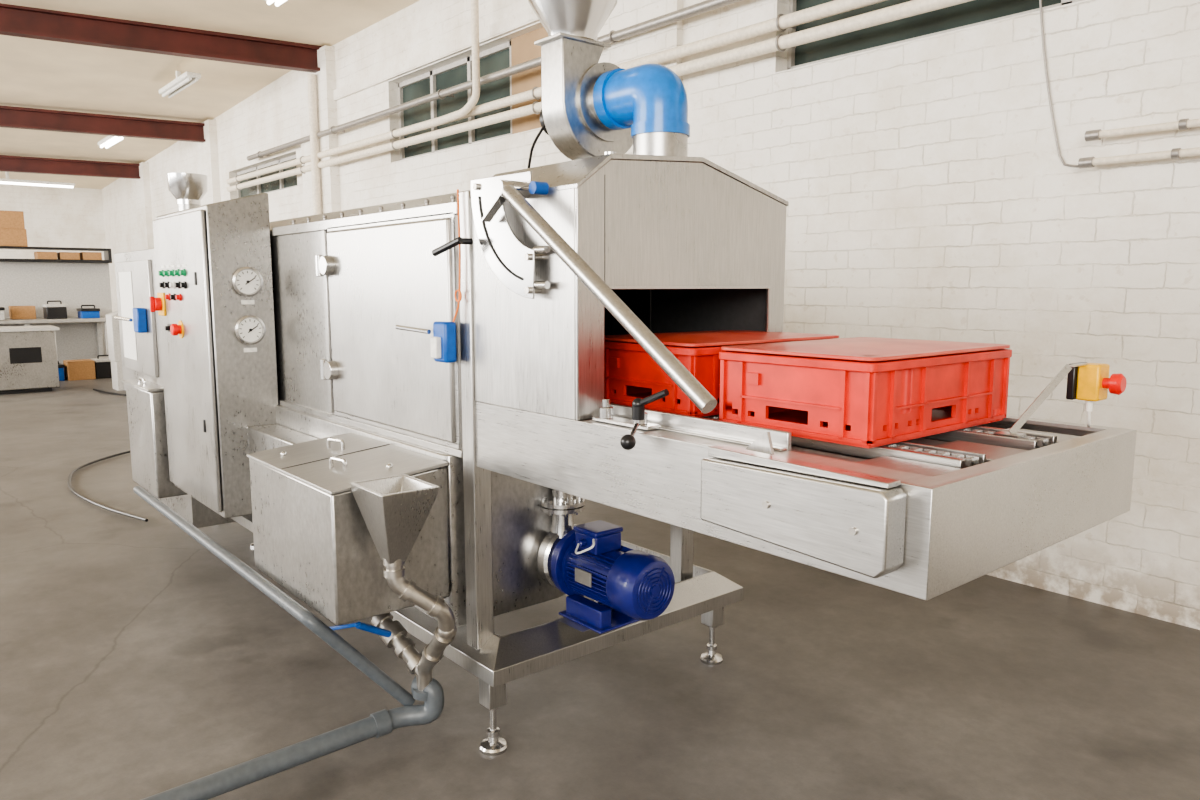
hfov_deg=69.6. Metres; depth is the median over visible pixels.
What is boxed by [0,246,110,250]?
wall shelf
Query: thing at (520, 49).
window
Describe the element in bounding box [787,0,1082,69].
window
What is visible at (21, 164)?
beam
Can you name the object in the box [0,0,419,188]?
ceiling
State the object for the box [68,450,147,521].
hose
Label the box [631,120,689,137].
socket
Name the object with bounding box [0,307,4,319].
box
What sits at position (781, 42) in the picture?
pipe
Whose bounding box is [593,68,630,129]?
socket
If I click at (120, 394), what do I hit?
hose
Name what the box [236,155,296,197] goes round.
window
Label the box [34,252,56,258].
cardboard box
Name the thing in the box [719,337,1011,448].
crate
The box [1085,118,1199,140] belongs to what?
pipe
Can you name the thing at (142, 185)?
trim
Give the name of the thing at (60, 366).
box
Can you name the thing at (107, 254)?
shelf
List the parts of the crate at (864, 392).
lid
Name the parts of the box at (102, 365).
lid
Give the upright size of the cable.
2.356 m
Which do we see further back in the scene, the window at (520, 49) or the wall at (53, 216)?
the wall at (53, 216)
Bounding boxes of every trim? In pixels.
[134,162,153,249]
[196,119,220,205]
[298,45,340,215]
[333,8,539,100]
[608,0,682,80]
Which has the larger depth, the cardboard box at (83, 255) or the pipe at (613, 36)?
the cardboard box at (83, 255)
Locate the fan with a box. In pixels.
[527,0,689,167]
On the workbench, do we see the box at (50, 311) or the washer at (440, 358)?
the box at (50, 311)
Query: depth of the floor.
3.44 m
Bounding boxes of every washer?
[114,173,253,549]
[231,154,1136,755]
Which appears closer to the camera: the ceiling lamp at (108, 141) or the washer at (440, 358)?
the washer at (440, 358)
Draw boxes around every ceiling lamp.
[0,172,74,187]
[98,136,124,148]
[159,71,200,97]
[265,0,286,6]
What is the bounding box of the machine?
[106,311,125,390]
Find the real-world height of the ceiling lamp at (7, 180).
0.395 m
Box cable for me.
[1039,0,1078,167]
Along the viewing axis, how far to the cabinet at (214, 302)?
4.10 m
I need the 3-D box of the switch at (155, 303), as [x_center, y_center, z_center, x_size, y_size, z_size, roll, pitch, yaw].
[-2.332,-0.502,4.531,0.050,0.080,0.070,-6,10,-40]
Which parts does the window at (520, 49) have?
frame, pane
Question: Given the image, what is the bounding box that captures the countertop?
[0,317,105,324]
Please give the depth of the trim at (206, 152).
14.40 m
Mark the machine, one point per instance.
(113, 333)
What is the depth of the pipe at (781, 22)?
6.08 m
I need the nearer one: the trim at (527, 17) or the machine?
the trim at (527, 17)
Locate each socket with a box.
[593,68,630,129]
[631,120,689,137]
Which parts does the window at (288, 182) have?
pane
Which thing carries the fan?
on the washer at (440, 358)
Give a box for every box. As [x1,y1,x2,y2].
[0,210,24,228]
[0,228,27,246]
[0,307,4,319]
[9,306,35,318]
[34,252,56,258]
[42,300,66,318]
[57,252,79,259]
[58,361,64,380]
[63,359,95,380]
[76,305,99,317]
[80,252,101,259]
[90,355,111,378]
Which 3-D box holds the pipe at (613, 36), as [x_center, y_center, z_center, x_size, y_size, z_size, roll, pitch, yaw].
[-1.502,-3.022,8.533,0.184,0.098,11.500,-6,10,-40]
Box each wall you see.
[0,184,105,259]
[101,0,1199,629]
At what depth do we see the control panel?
5.03 m
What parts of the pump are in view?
casing, motor mount, name plate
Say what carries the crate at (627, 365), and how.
on the washer at (440, 358)
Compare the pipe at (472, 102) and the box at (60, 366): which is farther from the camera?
the box at (60, 366)
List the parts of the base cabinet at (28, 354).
vent panel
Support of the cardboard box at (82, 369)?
on the floor
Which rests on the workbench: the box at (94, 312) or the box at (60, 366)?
the box at (94, 312)
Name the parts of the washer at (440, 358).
trim, lid handle, lid handle, lid, tank, trim, trim, door, door frame, door handle, wash tank, clamp lever, cord, frame post, frame, foot leg, quadrant plate, rotary knob, stop rod, stop rod, clamp plate, ball knob, ball lever rod, clamp lever, hood panel, frame post, guide rail, foot leg, conveyor frame, conveyor rail, conveyor chain, conveyor rail, wear plate, conveyor rail, wear plate, conveyor chain, conveyor rail, wear plate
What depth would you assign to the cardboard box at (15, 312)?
14.83 m
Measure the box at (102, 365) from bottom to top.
0.392 m
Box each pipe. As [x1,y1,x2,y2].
[133,486,456,799]
[226,0,886,183]
[226,0,972,191]
[247,0,740,160]
[307,74,320,214]
[432,0,479,125]
[1078,147,1199,168]
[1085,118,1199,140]
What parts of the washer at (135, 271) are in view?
door handle, door, lid handle, tank lid, tank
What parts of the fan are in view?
fan motor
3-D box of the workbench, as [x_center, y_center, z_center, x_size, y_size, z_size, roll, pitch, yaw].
[-10.644,-1.438,14.371,4.650,2.260,1.000,-6,10,-40]
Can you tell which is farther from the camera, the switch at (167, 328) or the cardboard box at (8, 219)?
the cardboard box at (8, 219)
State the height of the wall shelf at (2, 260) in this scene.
0.050 m
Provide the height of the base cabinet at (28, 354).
0.970 m
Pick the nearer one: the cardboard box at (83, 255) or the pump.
the pump
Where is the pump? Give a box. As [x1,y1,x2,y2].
[537,489,674,633]
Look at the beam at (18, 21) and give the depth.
9.81 m
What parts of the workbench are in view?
leg, leg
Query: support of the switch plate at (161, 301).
attached to the cabinet at (214, 302)
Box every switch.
[149,297,161,311]
[165,324,170,331]
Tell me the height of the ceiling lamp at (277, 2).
0.190 m
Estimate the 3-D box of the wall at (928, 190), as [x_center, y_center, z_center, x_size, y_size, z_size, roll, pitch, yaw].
[-2.441,-2.025,10.175,0.300,4.530,33.000,-6,10,-40]
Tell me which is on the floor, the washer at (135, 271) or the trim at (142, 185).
the washer at (135, 271)
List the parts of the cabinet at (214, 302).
cabinet door, label plate, label plate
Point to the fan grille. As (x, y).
(654, 585)
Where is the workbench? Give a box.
[0,246,111,363]
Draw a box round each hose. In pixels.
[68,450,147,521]
[93,389,126,395]
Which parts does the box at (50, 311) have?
lid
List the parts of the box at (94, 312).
lid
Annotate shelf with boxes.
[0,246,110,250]
[0,258,111,262]
[104,251,111,259]
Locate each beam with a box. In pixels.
[0,3,320,72]
[0,105,205,142]
[0,155,140,178]
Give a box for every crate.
[604,330,838,416]
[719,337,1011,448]
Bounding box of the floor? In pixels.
[0,375,1199,799]
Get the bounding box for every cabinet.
[0,325,59,394]
[149,193,278,517]
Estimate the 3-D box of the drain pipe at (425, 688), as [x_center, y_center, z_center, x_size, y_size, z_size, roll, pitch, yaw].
[-1.999,0.788,3.307,1.821,0.754,2.767,-6,10,-40]
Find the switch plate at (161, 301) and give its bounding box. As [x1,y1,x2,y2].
[157,293,165,315]
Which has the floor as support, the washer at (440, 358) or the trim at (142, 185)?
the washer at (440, 358)
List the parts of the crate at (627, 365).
lid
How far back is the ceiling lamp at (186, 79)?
11.49 m
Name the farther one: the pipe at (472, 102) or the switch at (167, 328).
the pipe at (472, 102)
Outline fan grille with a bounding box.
[636,567,672,614]
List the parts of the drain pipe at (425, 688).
valve handle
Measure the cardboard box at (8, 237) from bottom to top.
0.300 m
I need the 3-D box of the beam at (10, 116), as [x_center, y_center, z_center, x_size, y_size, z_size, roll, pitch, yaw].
[-12.063,-4.041,11.247,12.720,0.295,0.158,-5,9,-31]
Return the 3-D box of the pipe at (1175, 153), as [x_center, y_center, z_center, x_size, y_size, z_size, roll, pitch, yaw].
[3.316,-0.999,3.069,0.110,0.050,3.000,-6,10,-40]
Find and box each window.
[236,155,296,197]
[398,27,547,159]
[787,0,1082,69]
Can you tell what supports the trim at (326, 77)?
attached to the wall at (928, 190)
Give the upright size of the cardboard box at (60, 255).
0.130 m

